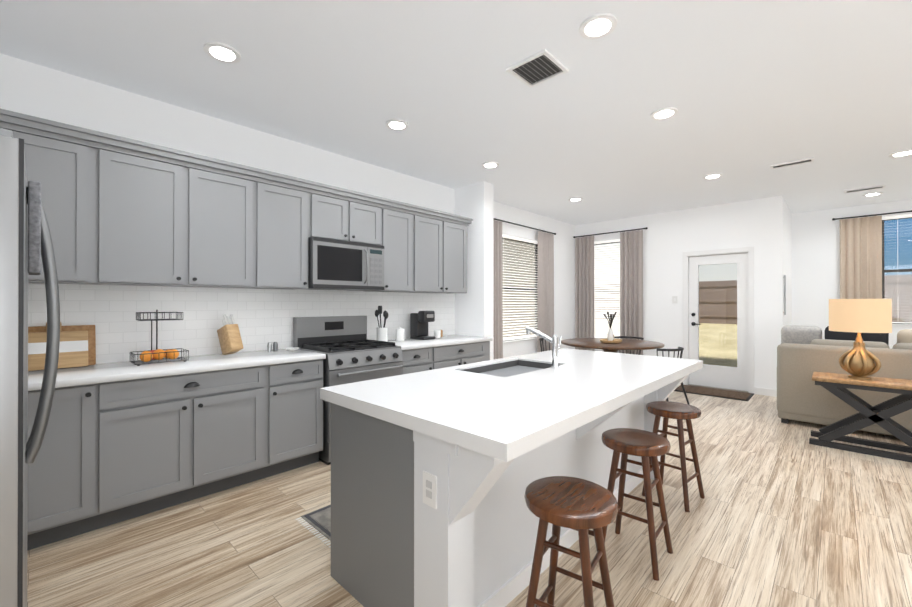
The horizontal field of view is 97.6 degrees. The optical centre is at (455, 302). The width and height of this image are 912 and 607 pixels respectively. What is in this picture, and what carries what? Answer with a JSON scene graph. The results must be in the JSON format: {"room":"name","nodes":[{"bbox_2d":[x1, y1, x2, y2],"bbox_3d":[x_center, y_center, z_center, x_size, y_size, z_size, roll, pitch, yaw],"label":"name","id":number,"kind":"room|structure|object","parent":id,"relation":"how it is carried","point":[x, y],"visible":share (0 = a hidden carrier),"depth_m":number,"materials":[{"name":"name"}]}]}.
{"room":"dining room and kitchen","nodes":[
{"label":"dining room and kitchen","id":0,"kind":"room"},
{"bbox_2d":[0,53,574,363],"bbox_3d":[-0.559,-0.083,4.882,0.150,2.860,8.550,0,0,44],"label":"wall","id":1,"kind":"structure","parent":0,"point":[33,89],"depth_m":3.42,"materials":[{"name":"white paint"}]},
{"bbox_2d":[0,113,95,284],"bbox_3d":[-2.691,-0.576,2.274,0.338,0.911,0.910,0,0,44],"label":"upper cabinet","id":2,"kind":"object","parent":1,"relation":"attached to","point":[62,160],"depth_m":2.40,"materials":[{"name":"grey wood"}]},
{"bbox_2d":[66,321,82,325],"bbox_3d":[-2.548,0.190,2.666,0.007,0.120,0.080,0,0,44],"label":"light switch","id":3,"kind":"object","parent":1,"relation":"attached to","point":[76,322],"depth_m":2.66,"materials":[{"name":"white plastic"}]},
{"bbox_2d":[96,133,267,288],"bbox_3d":[-2.024,-0.574,2.974,0.338,0.911,1.024,0,0,44],"label":"upper cabinet","id":4,"kind":"object","parent":1,"relation":"attached to","point":[118,210],"depth_m":2.80,"materials":[{"name":"grey wood"}]},
{"bbox_2d":[28,283,454,363],"bbox_3d":[-1.681,0.155,3.588,0.008,0.545,4.830,0,0,44],"label":"tile backsplash","id":5,"kind":"structure","parent":1,"relation":"attached to","point":[262,318],"depth_m":3.23,"materials":[{"name":"white tile"}]},
{"bbox_2d":[268,173,311,289],"bbox_3d":[-1.589,-0.573,3.431,0.338,0.911,0.524,0,0,44],"label":"upper cabinet","id":6,"kind":"object","parent":1,"relation":"attached to","point":[289,201],"depth_m":3.38,"materials":[{"name":"grey wood"}]},
{"bbox_2d":[312,185,383,245],"bbox_3d":[-1.143,-0.799,3.900,0.338,0.455,0.770,0,0,44],"label":"upper cabinet","id":7,"kind":"object","parent":1,"relation":"attached to","point":[337,214],"depth_m":3.77,"materials":[{"name":"grey wood"}]},
{"bbox_2d":[308,237,383,290],"bbox_3d":[-1.105,-0.344,3.863,0.442,0.445,0.756,0,0,44],"label":"microwave","id":8,"kind":"object","parent":7,"relation":"attached to","point":[333,264],"visible":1,"depth_m":3.70,"materials":[{"name":"silver metal"}]},
{"bbox_2d":[368,201,415,292],"bbox_3d":[-0.732,-0.570,4.330,0.338,0.911,0.421,0,0,44],"label":"upper cabinet","id":9,"kind":"object","parent":1,"relation":"attached to","point":[399,220],"depth_m":4.24,"materials":[{"name":"grey wood"}]},
{"bbox_2d":[416,209,467,292],"bbox_3d":[-0.279,-0.568,4.806,0.338,0.911,0.894,0,0,44],"label":"upper cabinet","id":10,"kind":"object","parent":1,"relation":"attached to","point":[441,238],"depth_m":4.66,"materials":[{"name":"grey wood"}]},
{"bbox_2d":[502,237,537,342],"bbox_3d":[1.040,-0.208,6.535,0.165,1.674,1.244,0,0,44],"label":"window","id":11,"kind":"structure","parent":1,"relation":"in","point":[516,289],"depth_m":6.68,"materials":[{"name":"white glass"}]},
{"bbox_2d":[502,234,537,340],"bbox_3d":[1.049,-0.223,6.527,0.045,1.639,1.226,0,0,44],"label":"window blinds","id":12,"kind":"object","parent":11,"relation":"attached to","point":[524,240],"visible":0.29,"depth_m":6.50,"materials":[{"name":"white plastic"}]},
{"bbox_2d":[494,218,555,234],"bbox_3d":[1.071,-1.214,6.364,0.038,0.040,2.040,0,0,44],"label":"curtain rod","id":13,"kind":"object","parent":1,"relation":"attached to","point":[524,226],"visible":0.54,"depth_m":6.36,"materials":[{"name":"black metal"}]},
{"bbox_2d":[494,220,502,358],"bbox_3d":[0.544,0.060,5.806,0.084,2.520,0.410,0,0,44],"label":"curtain","id":14,"kind":"object","parent":13,"relation":"hanging from","point":[498,305],"visible":0.35,"depth_m":5.87,"materials":[{"name":"beige fabric"}]},
{"bbox_2d":[537,231,553,351],"bbox_3d":[1.544,0.063,6.856,0.084,2.520,0.490,0,0,44],"label":"curtain","id":15,"kind":"object","parent":13,"relation":"hanging from","point":[545,292],"visible":0.73,"depth_m":6.83,"materials":[{"name":"beige fabric"}]},
{"bbox_2d":[0,0,911,224],"bbox_3d":[2.719,-1.579,2.869,7.680,0.120,10.150,0,0,44],"label":"ceiling","id":16,"kind":"structure","parent":0,"point":[751,91],"depth_m":2.79,"materials":[{"name":"white paint"}]},
{"bbox_2d":[204,41,240,63],"bbox_3d":[-1.418,-1.512,2.425,0.196,0.015,0.196,0,0,44],"label":"recessed light","id":17,"kind":"object","parent":16,"relation":"in","point":[221,52],"visible":1,"depth_m":2.41,"materials":[{"name":"white plastic"}]},
{"bbox_2d":[386,119,408,130],"bbox_3d":[-0.501,-1.509,3.402,0.196,0.015,0.196,0,0,44],"label":"recessed light","id":18,"kind":"object","parent":16,"relation":"in","point":[396,124],"visible":0.96,"depth_m":3.38,"materials":[{"name":"white"}]},
{"bbox_2d":[482,161,498,167],"bbox_3d":[0.380,-1.506,4.386,0.196,0.015,0.196,0,0,44],"label":"recessed light","id":19,"kind":"object","parent":16,"relation":"in","point":[490,164],"visible":1,"depth_m":4.36,"materials":[{"name":"white plastic"}]},
{"bbox_2d":[506,49,568,87],"bbox_3d":[0.530,-1.512,2.600,0.290,0.015,0.290,0,0,44],"label":"ceiling vent","id":20,"kind":"object","parent":16,"relation":"in","point":[542,66],"visible":0.98,"depth_m":2.59,"materials":[{"name":"white metal"}]},
{"bbox_2d":[569,197,582,200],"bbox_3d":[1.752,-1.502,5.841,0.196,0.015,0.196,0,0,44],"label":"recessed light","id":21,"kind":"object","parent":16,"relation":"in","point":[576,199],"visible":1,"depth_m":5.81,"materials":[{"name":"white plastic"}]},
{"bbox_2d":[579,13,616,39],"bbox_3d":[0.780,-1.513,2.196,0.196,0.015,0.196,0,0,44],"label":"recessed light","id":22,"kind":"object","parent":16,"relation":"in","point":[597,26],"visible":0.98,"depth_m":2.18,"materials":[{"name":"white"}]},
{"bbox_2d":[650,107,677,119],"bbox_3d":[1.668,-1.510,3.200,0.196,0.015,0.196,0,0,44],"label":"recessed light","id":23,"kind":"object","parent":16,"relation":"in","point":[664,113],"visible":0.96,"depth_m":3.18,"materials":[{"name":"white"}]},
{"bbox_2d":[703,173,721,178],"bbox_3d":[3.073,-1.505,4.776,0.196,0.015,0.196,0,0,44],"label":"recessed light","id":24,"kind":"object","parent":16,"relation":"in","point":[713,176],"visible":1,"depth_m":4.76,"materials":[{"name":"white plastic"}]},
{"bbox_2d":[770,157,813,168],"bbox_3d":[3.649,-1.506,4.338,0.360,0.015,0.130,0,0,44],"label":"ceiling vent","id":25,"kind":"object","parent":16,"relation":"in","point":[792,163],"visible":1,"depth_m":4.32,"materials":[{"name":"white metal"}]},
{"bbox_2d":[844,185,884,192],"bbox_3d":[5.436,-1.503,5.315,0.380,0.015,0.130,0,0,44],"label":"ceiling vent","id":26,"kind":"object","parent":16,"relation":"in","point":[864,189],"visible":1,"depth_m":5.30,"materials":[{"name":"white metal"}]},
{"bbox_2d":[863,192,882,196],"bbox_3d":[5.812,-1.503,5.565,0.196,0.015,0.196,0,0,44],"label":"recessed light","id":27,"kind":"object","parent":16,"relation":"in","point":[872,194],"visible":1,"depth_m":5.54,"materials":[{"name":"white plastic"}]},
{"bbox_2d":[889,149,911,156],"bbox_3d":[4.533,-1.507,4.048,0.196,0.015,0.196,0,0,44],"label":"recessed light","id":28,"kind":"object","parent":16,"relation":"in","point":[902,153],"visible":1,"depth_m":4.04,"materials":[{"name":"white plastic"}]},
{"bbox_2d":[27,385,911,606],"bbox_3d":[2.719,1.391,2.860,7.680,0.100,10.150,0,0,44],"label":"floor","id":29,"kind":"structure","parent":0,"point":[780,514],"depth_m":2.22,"materials":[{"name":"brown wood"}]},
{"bbox_2d":[0,128,59,606],"bbox_3d":[-1.721,0.442,1.106,0.912,1.786,0.881,0,0,44],"label":"refrigerator","id":30,"kind":"object","parent":29,"relation":"on","point":[26,244],"visible":1,"depth_m":1.05,"materials":[{"name":"silver metal"}]},
{"bbox_2d":[27,383,114,550],"bbox_3d":[-2.436,0.902,2.333,0.618,0.874,0.585,0,0,44],"label":"base cabinet","id":31,"kind":"object","parent":29,"relation":"on","point":[71,477],"depth_m":2.23,"materials":[{"name":"grey wood"}]},
{"bbox_2d":[115,367,270,523],"bbox_3d":[-1.977,0.904,2.815,0.618,0.874,1.004,0,0,44],"label":"base cabinet","id":32,"kind":"object","parent":29,"relation":"on","point":[124,441],"depth_m":2.62,"materials":[{"name":"grey wood"}]},
{"bbox_2d":[28,349,325,390],"bbox_3d":[-2.202,0.444,2.563,0.645,0.040,2.608,0,0,44],"label":"countertop","id":33,"kind":"structure","parent":32,"relation":"on","point":[83,376],"depth_m":2.63,"materials":[{"name":"white stone"}]},
{"bbox_2d":[28,322,95,370],"bbox_3d":[-2.568,0.275,2.555,0.105,0.298,0.390,0,0,44],"label":"cutting boards","id":34,"kind":"object","parent":33,"relation":"on","point":[77,346],"visible":0.58,"depth_m":2.58,"materials":[{"name":"brown wood"}]},
{"bbox_2d":[130,310,188,365],"bbox_3d":[-2.079,0.238,2.800,0.208,0.370,0.304,0,0,44],"label":"fruit basket","id":35,"kind":"object","parent":33,"relation":"on","point":[150,356],"visible":1,"depth_m":2.79,"materials":[{"name":"black metal"}]},
{"bbox_2d":[217,314,242,354],"bbox_3d":[-1.803,0.259,3.187,0.204,0.320,0.100,0,0,29],"label":"knife block","id":36,"kind":"object","parent":33,"relation":"on","point":[229,337],"visible":1,"depth_m":3.15,"materials":[{"name":"brown wood"}]},
{"bbox_2d":[267,342,277,351],"bbox_3d":[-1.581,0.385,3.437,0.040,0.080,0.090,0,0,44],"label":"salt","id":37,"kind":"object","parent":33,"relation":"on","point":[269,346],"visible":1,"depth_m":3.42,"materials":[{"name":"silver metal"}]},
{"bbox_2d":[285,347,298,350],"bbox_3d":[-1.445,0.416,3.522,0.120,0.020,0.120,0,0,44],"label":"spoon rest","id":38,"kind":"object","parent":33,"relation":"on","point":[292,348],"visible":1,"depth_m":3.52,"materials":[{"name":"white ceramic"}]},
{"bbox_2d":[271,359,322,475],"bbox_3d":[-1.471,0.906,3.347,0.618,0.874,0.463,0,0,44],"label":"base cabinet","id":39,"kind":"object","parent":29,"relation":"on","point":[296,403],"depth_m":3.14,"materials":[{"name":"grey wood"}]},
{"bbox_2d":[296,504,330,547],"bbox_3d":[-0.185,1.335,2.906,0.550,0.010,1.760,0,0,44],"label":"kitchen rug","id":40,"kind":"object","parent":29,"relation":"on","point":[319,520],"visible":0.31,"depth_m":2.42,"materials":[{"name":"grey fabric"}]},
{"bbox_2d":[293,316,402,464],"bbox_3d":[-0.992,0.743,3.752,0.737,1.200,0.764,0,0,44],"label":"range","id":41,"kind":"object","parent":29,"relation":"on","point":[348,348],"visible":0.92,"depth_m":3.66,"materials":[{"name":"silver metal"}]},
{"bbox_2d":[402,347,434,373],"bbox_3d":[-0.619,0.908,4.241,0.618,0.874,0.440,0,0,44],"label":"base cabinet","id":42,"kind":"object","parent":29,"relation":"on","point":[423,359],"depth_m":4.05,"materials":[{"name":"grey wood"}]},
{"bbox_2d":[435,343,489,368],"bbox_3d":[-0.129,0.910,4.755,0.618,0.874,0.980,0,0,44],"label":"base cabinet","id":43,"kind":"object","parent":29,"relation":"on","point":[462,353],"depth_m":4.51,"materials":[{"name":"grey wood"}]},
{"bbox_2d":[388,335,490,350],"bbox_3d":[-0.273,0.450,4.589,0.645,0.040,1.420,0,0,44],"label":"countertop","id":44,"kind":"structure","parent":43,"relation":"on","point":[447,340],"depth_m":4.39,"materials":[{"name":"white stone"}]},
{"bbox_2d":[375,306,387,341],"bbox_3d":[-0.780,0.233,4.232,0.121,0.390,0.156,0,0,44],"label":"utensil crock","id":45,"kind":"object","parent":44,"relation":"on","point":[382,333],"visible":0.9,"depth_m":4.19,"materials":[{"name":"white ceramic"}]},
{"bbox_2d":[396,327,404,340],"bbox_3d":[-0.618,0.352,4.419,0.100,0.152,0.100,0,0,44],"label":"canister","id":46,"kind":"object","parent":44,"relation":"on","point":[400,333],"visible":0.98,"depth_m":4.38,"materials":[{"name":"white ceramic"}]},
{"bbox_2d":[410,311,435,339],"bbox_3d":[-0.386,0.264,4.640,0.253,0.330,0.180,0,0,44],"label":"coffee maker","id":47,"kind":"object","parent":44,"relation":"on","point":[419,320],"visible":1,"depth_m":4.59,"materials":[{"name":"black plastic"}]},
{"bbox_2d":[434,330,442,337],"bbox_3d":[-0.224,0.382,4.775,0.079,0.095,0.079,0,0,32],"label":"coffee mug","id":48,"kind":"object","parent":44,"relation":"on","point":[438,333],"visible":0.85,"depth_m":4.73,"materials":[{"name":"white ceramic"}]},
{"bbox_2d":[331,372,692,606],"bbox_3d":[0.548,0.909,2.462,1.055,0.862,2.374,0,0,44],"label":"kitchen island","id":49,"kind":"object","parent":29,"relation":"on","point":[435,473],"depth_m":1.69,"materials":[{"name":"white paint"}]},
{"bbox_2d":[320,368,619,463],"bbox_3d":[0.036,0.449,1.879,1.130,0.054,0.856,0,0,44],"label":"island countertop","id":50,"kind":"structure","parent":49,"relation":"on","point":[504,419],"depth_m":1.64,"materials":[{"name":"white stone"}]},
{"bbox_2d":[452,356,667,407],"bbox_3d":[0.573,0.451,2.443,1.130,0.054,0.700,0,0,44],"label":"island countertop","id":51,"kind":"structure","parent":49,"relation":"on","point":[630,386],"depth_m":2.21,"materials":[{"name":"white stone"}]},
{"bbox_2d":[464,360,551,375],"bbox_3d":[0.373,0.538,2.632,0.397,0.204,0.697,0,0,44],"label":"sink","id":52,"kind":"object","parent":51,"relation":"in","point":[506,367],"depth_m":2.83,"materials":[{"name":"grey metal"}]},
{"bbox_2d":[525,326,561,368],"bbox_3d":[0.583,0.292,2.635,0.247,0.262,0.109,0,0,44],"label":"faucet","id":53,"kind":"object","parent":51,"relation":"on","point":[553,340],"visible":1,"depth_m":2.54,"materials":[{"name":"silver metal"}]},
{"bbox_2d":[539,337,551,351],"bbox_3d":[1.583,0.973,6.467,0.458,0.764,0.473,0,0,44],"label":"dining chair","id":54,"kind":"object","parent":29,"relation":"on","point":[541,339],"visible":0.19,"depth_m":6.49,"materials":[{"name":"black paint"}]},
{"bbox_2d":[524,476,618,606],"bbox_3d":[0.426,1.028,1.489,0.342,0.622,0.342,0,0,44],"label":"stool","id":55,"kind":"object","parent":29,"relation":"on","point":[582,507],"visible":1,"depth_m":1.45,"materials":[{"name":"brown wood"}]},
{"bbox_2d":[561,338,664,352],"bbox_3d":[2.321,0.977,5.995,1.440,0.754,1.440,0,0,44],"label":"dining table","id":56,"kind":"object","parent":29,"relation":"on","point":[624,344],"visible":0.48,"depth_m":5.67,"materials":[{"name":"brown wood"}]},
{"bbox_2d":[600,312,621,342],"bbox_3d":[2.288,0.371,5.890,0.288,0.455,0.414,0,0,44],"label":"centrepiece","id":57,"kind":"object","parent":56,"relation":"on","point":[610,338],"visible":1,"depth_m":5.85,"materials":[{"name":"white ceramic"}]},
{"bbox_2d":[614,336,643,354],"bbox_3d":[2.878,0.974,6.697,0.474,0.764,0.448,0,0,39],"label":"dining chair","id":58,"kind":"object","parent":29,"relation":"on","point":[630,337],"visible":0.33,"depth_m":6.84,"materials":[{"name":"black paint"}]},
{"bbox_2d":[601,428,672,580],"bbox_3d":[0.952,1.030,2.121,0.336,0.622,0.336,0,0,44],"label":"stool","id":59,"kind":"object","parent":29,"relation":"on","point":[643,444],"visible":0.88,"depth_m":2.10,"materials":[{"name":"brown wood"}]},
{"bbox_2d":[656,347,689,404],"bbox_3d":[2.716,0.969,5.218,0.474,0.764,0.448,0,0,-27],"label":"dining chair","id":60,"kind":"object","parent":29,"relation":"on","point":[681,349],"visible":0.25,"depth_m":5.06,"materials":[{"name":"black paint"}]},
{"bbox_2d":[642,401,704,511],"bbox_3d":[1.495,1.031,2.750,0.334,0.622,0.334,0,0,44],"label":"stool","id":61,"kind":"object","parent":29,"relation":"on","point":[668,410],"visible":0.85,"depth_m":2.72,"materials":[{"name":"brown wood"}]},
{"bbox_2d":[675,385,753,400],"bbox_3d":[3.822,1.339,5.953,0.950,0.020,0.590,0,0,44],"label":"door mat","id":62,"kind":"object","parent":29,"relation":"on","point":[729,394],"visible":0.85,"depth_m":5.86,"materials":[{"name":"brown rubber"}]},
{"bbox_2d":[777,339,911,435],"bbox_3d":[4.796,0.879,3.983,2.420,0.930,1.000,0,0,44],"label":"sofa","id":63,"kind":"object","parent":29,"relation":"on","point":[802,396],"visible":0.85,"depth_m":4.20,"materials":[{"name":"fabric"}]},
{"bbox_2d":[781,325,821,343],"bbox_3d":[4.113,0.461,4.753,0.370,0.365,0.191,0,0,44],"label":"pillow","id":64,"kind":"object","parent":63,"relation":"on","point":[797,334],"visible":0.5,"depth_m":4.70,"materials":[{"name":"grey fabric"}]},
{"bbox_2d":[825,326,888,344],"bbox_3d":[4.442,0.510,4.439,0.500,0.492,0.220,0,0,44],"label":"pillow","id":65,"kind":"object","parent":63,"relation":"on","point":[852,336],"visible":0.19,"depth_m":4.37,"materials":[{"name":"grey fabric"}]},
{"bbox_2d":[897,329,911,342],"bbox_3d":[4.840,0.519,4.060,0.480,0.473,0.215,0,0,44],"label":"pillow","id":66,"kind":"object","parent":63,"relation":"on","point":[904,336],"visible":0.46,"depth_m":4.12,"materials":[{"name":"beige fabric"}]},
{"bbox_2d":[809,372,911,462],"bbox_3d":[3.794,1.023,3.605,0.890,0.640,0.410,0,0,44],"label":"side table","id":67,"kind":"object","parent":29,"relation":"on","point":[868,414],"visible":1,"depth_m":3.59,"materials":[{"name":"brown wood"}]},
{"bbox_2d":[829,299,891,379],"bbox_3d":[3.718,0.336,3.679,0.410,0.730,0.410,0,0,44],"label":"table lamp","id":68,"kind":"object","parent":67,"relation":"on","point":[858,316],"visible":1,"depth_m":3.58,"materials":[{"name":"brown metal"}]},
{"bbox_2d":[455,181,493,359],"bbox_3d":[0.232,-0.082,5.233,0.510,2.860,0.190,0,0,44],"label":"wall","id":69,"kind":"structure","parent":0,"point":[474,310],"depth_m":5.09,"materials":[{"name":"white paint"}]},
{"bbox_2d":[575,197,769,388],"bbox_3d":[3.478,-0.077,6.837,3.000,2.860,0.150,0,0,44],"label":"wall","id":70,"kind":"structure","parent":0,"point":[669,238],"depth_m":6.53,"materials":[{"name":"white paint"}]},
{"bbox_2d":[594,242,619,330],"bbox_3d":[2.858,-0.205,7.404,0.914,1.874,0.165,0,0,44],"label":"window","id":71,"kind":"structure","parent":70,"relation":"in","point":[608,275],"depth_m":7.48,"materials":[{"name":"white glass"}]},
{"bbox_2d":[594,239,619,338],"bbox_3d":[2.850,-0.220,7.395,0.896,1.839,0.040,0,0,44],"label":"window blinds","id":72,"kind":"object","parent":71,"relation":"attached to","point":[598,325],"visible":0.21,"depth_m":7.44,"materials":[{"name":"white plastic"}]},
{"bbox_2d":[573,227,647,237],"bbox_3d":[2.778,-1.261,7.287,1.368,0.040,0.040,0,0,44],"label":"curtain rod","id":73,"kind":"object","parent":70,"relation":"attached to","point":[610,232],"visible":0.98,"depth_m":7.25,"materials":[{"name":"black metal"}]},
{"bbox_2d":[575,236,593,350],"bbox_3d":[2.449,0.040,7.596,0.380,2.570,0.084,0,0,44],"label":"curtain","id":74,"kind":"object","parent":73,"relation":"hanging from","point":[584,287],"visible":0.71,"depth_m":7.60,"materials":[{"name":"beige fabric"}]},
{"bbox_2d":[620,230,642,354],"bbox_3d":[3.075,0.038,7.000,0.390,2.570,0.084,0,0,44],"label":"curtain","id":75,"kind":"object","parent":73,"relation":"hanging from","point":[631,283],"visible":0.77,"depth_m":7.00,"materials":[{"name":"beige fabric"}]},
{"bbox_2d":[672,296,676,302],"bbox_3d":[3.616,-0.038,6.593,0.075,0.120,0.011,0,0,44],"label":"light switch","id":76,"kind":"object","parent":70,"relation":"attached to","point":[674,299],"depth_m":6.59,"materials":[{"name":"white plastic"}]},
{"bbox_2d":[682,247,753,392],"bbox_3d":[4.091,0.269,6.239,0.940,2.165,0.168,0,0,44],"label":"door frame","id":77,"kind":"structure","parent":70,"relation":"attached to","point":[748,250],"depth_m":6.05,"materials":[{"name":"white wood"}]},
{"bbox_2d":[689,253,747,390],"bbox_3d":[4.064,0.298,6.210,0.778,2.062,0.099,0,0,44],"label":"patio door","id":78,"kind":"structure","parent":70,"relation":"in","point":[730,377],"depth_m":6.16,"materials":[{"name":"white"}]},
{"bbox_2d":[754,387,776,396],"bbox_3d":[4.486,1.300,5.759,0.300,0.100,0.015,0,0,44],"label":"baseboard","id":79,"kind":"structure","parent":70,"relation":"attached to","point":[765,392],"depth_m":5.76,"materials":[{"name":"white"}]},
{"bbox_2d":[769,195,791,389],"bbox_3d":[5.171,-0.079,6.330,0.150,2.860,1.750,0,0,44],"label":"wall","id":80,"kind":"structure","parent":0,"point":[780,240],"depth_m":5.72,"materials":[{"name":"white paint"}]},
{"bbox_2d":[783,275,785,314],"bbox_3d":[4.661,-0.101,5.662,0.031,0.560,0.023,0,0,44],"label":"guard","id":81,"kind":"object","parent":80,"relation":"attached to","point":[784,277],"visible":1,"depth_m":5.65,"materials":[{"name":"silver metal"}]},
{"bbox_2d":[792,199,911,348],"bbox_3d":[7.363,-0.082,5.347,4.380,2.860,0.150,0,0,44],"label":"wall","id":82,"kind":"structure","parent":0,"point":[815,261],"depth_m":6.56,"materials":[{"name":"white paint"}]},
{"bbox_2d":[832,210,911,220],"bbox_3d":[6.955,-1.326,5.518,2.558,0.040,0.040,0,0,44],"label":"curtain rod","id":83,"kind":"object","parent":82,"relation":"attached to","point":[833,219],"visible":1,"depth_m":6.09,"materials":[{"name":"black metal"}]},
{"bbox_2d":[840,215,881,298],"bbox_3d":[6.260,0.006,6.176,0.460,2.630,0.084,0,0,44],"label":"curtain","id":84,"kind":"object","parent":83,"relation":"hanging from","point":[860,258],"visible":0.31,"depth_m":6.18,"materials":[{"name":"beige fabric"}]},
{"bbox_2d":[882,217,911,325],"bbox_3d":[7.039,-0.476,5.632,1.434,1.644,0.165,0,0,44],"label":"window","id":85,"kind":"structure","parent":82,"relation":"in","point":[895,271],"depth_m":6.06,"materials":[{"name":"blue glass"}]},
{"bbox_2d":[882,214,911,322],"bbox_3d":[7.031,-0.490,5.623,1.416,1.609,0.040,0,0,44],"label":"window blinds","id":86,"kind":"object","parent":85,"relation":"attached to","point":[895,217],"visible":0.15,"depth_m":5.99,"materials":[{"name":"white plastic"}]},
{"label":"outside","id":87,"kind":"structure","parent":0,"visible":0},
{"bbox_2d":[594,320,736,366],"bbox_3d":[7.595,0.656,9.301,26.000,1.550,36.000,0,0,44],"label":"lawn","id":88,"kind":"structure","parent":87,"point":[728,357],"depth_m":10.44,"materials":[{"name":"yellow plant"}]},
{"bbox_2d":[502,239,736,336],"bbox_3d":[4.080,-3.170,15.699,12.100,9.300,40.400,0,0,44],"label":"neighbouring house","id":89,"kind":"structure","parent":88,"relation":"on","point":[712,277],"depth_m":12.63,"materials":[{"name":"white"}]},
{"bbox_2d":[594,275,911,323],"bbox_3d":[11.023,0.005,12.902,26.100,1.650,0.120,0,0,44],"label":"fence","id":90,"kind":"object","parent":88,"relation":"on","point":[732,306],"depth_m":14.19,"materials":[{"name":"brown wood"}]}
]}

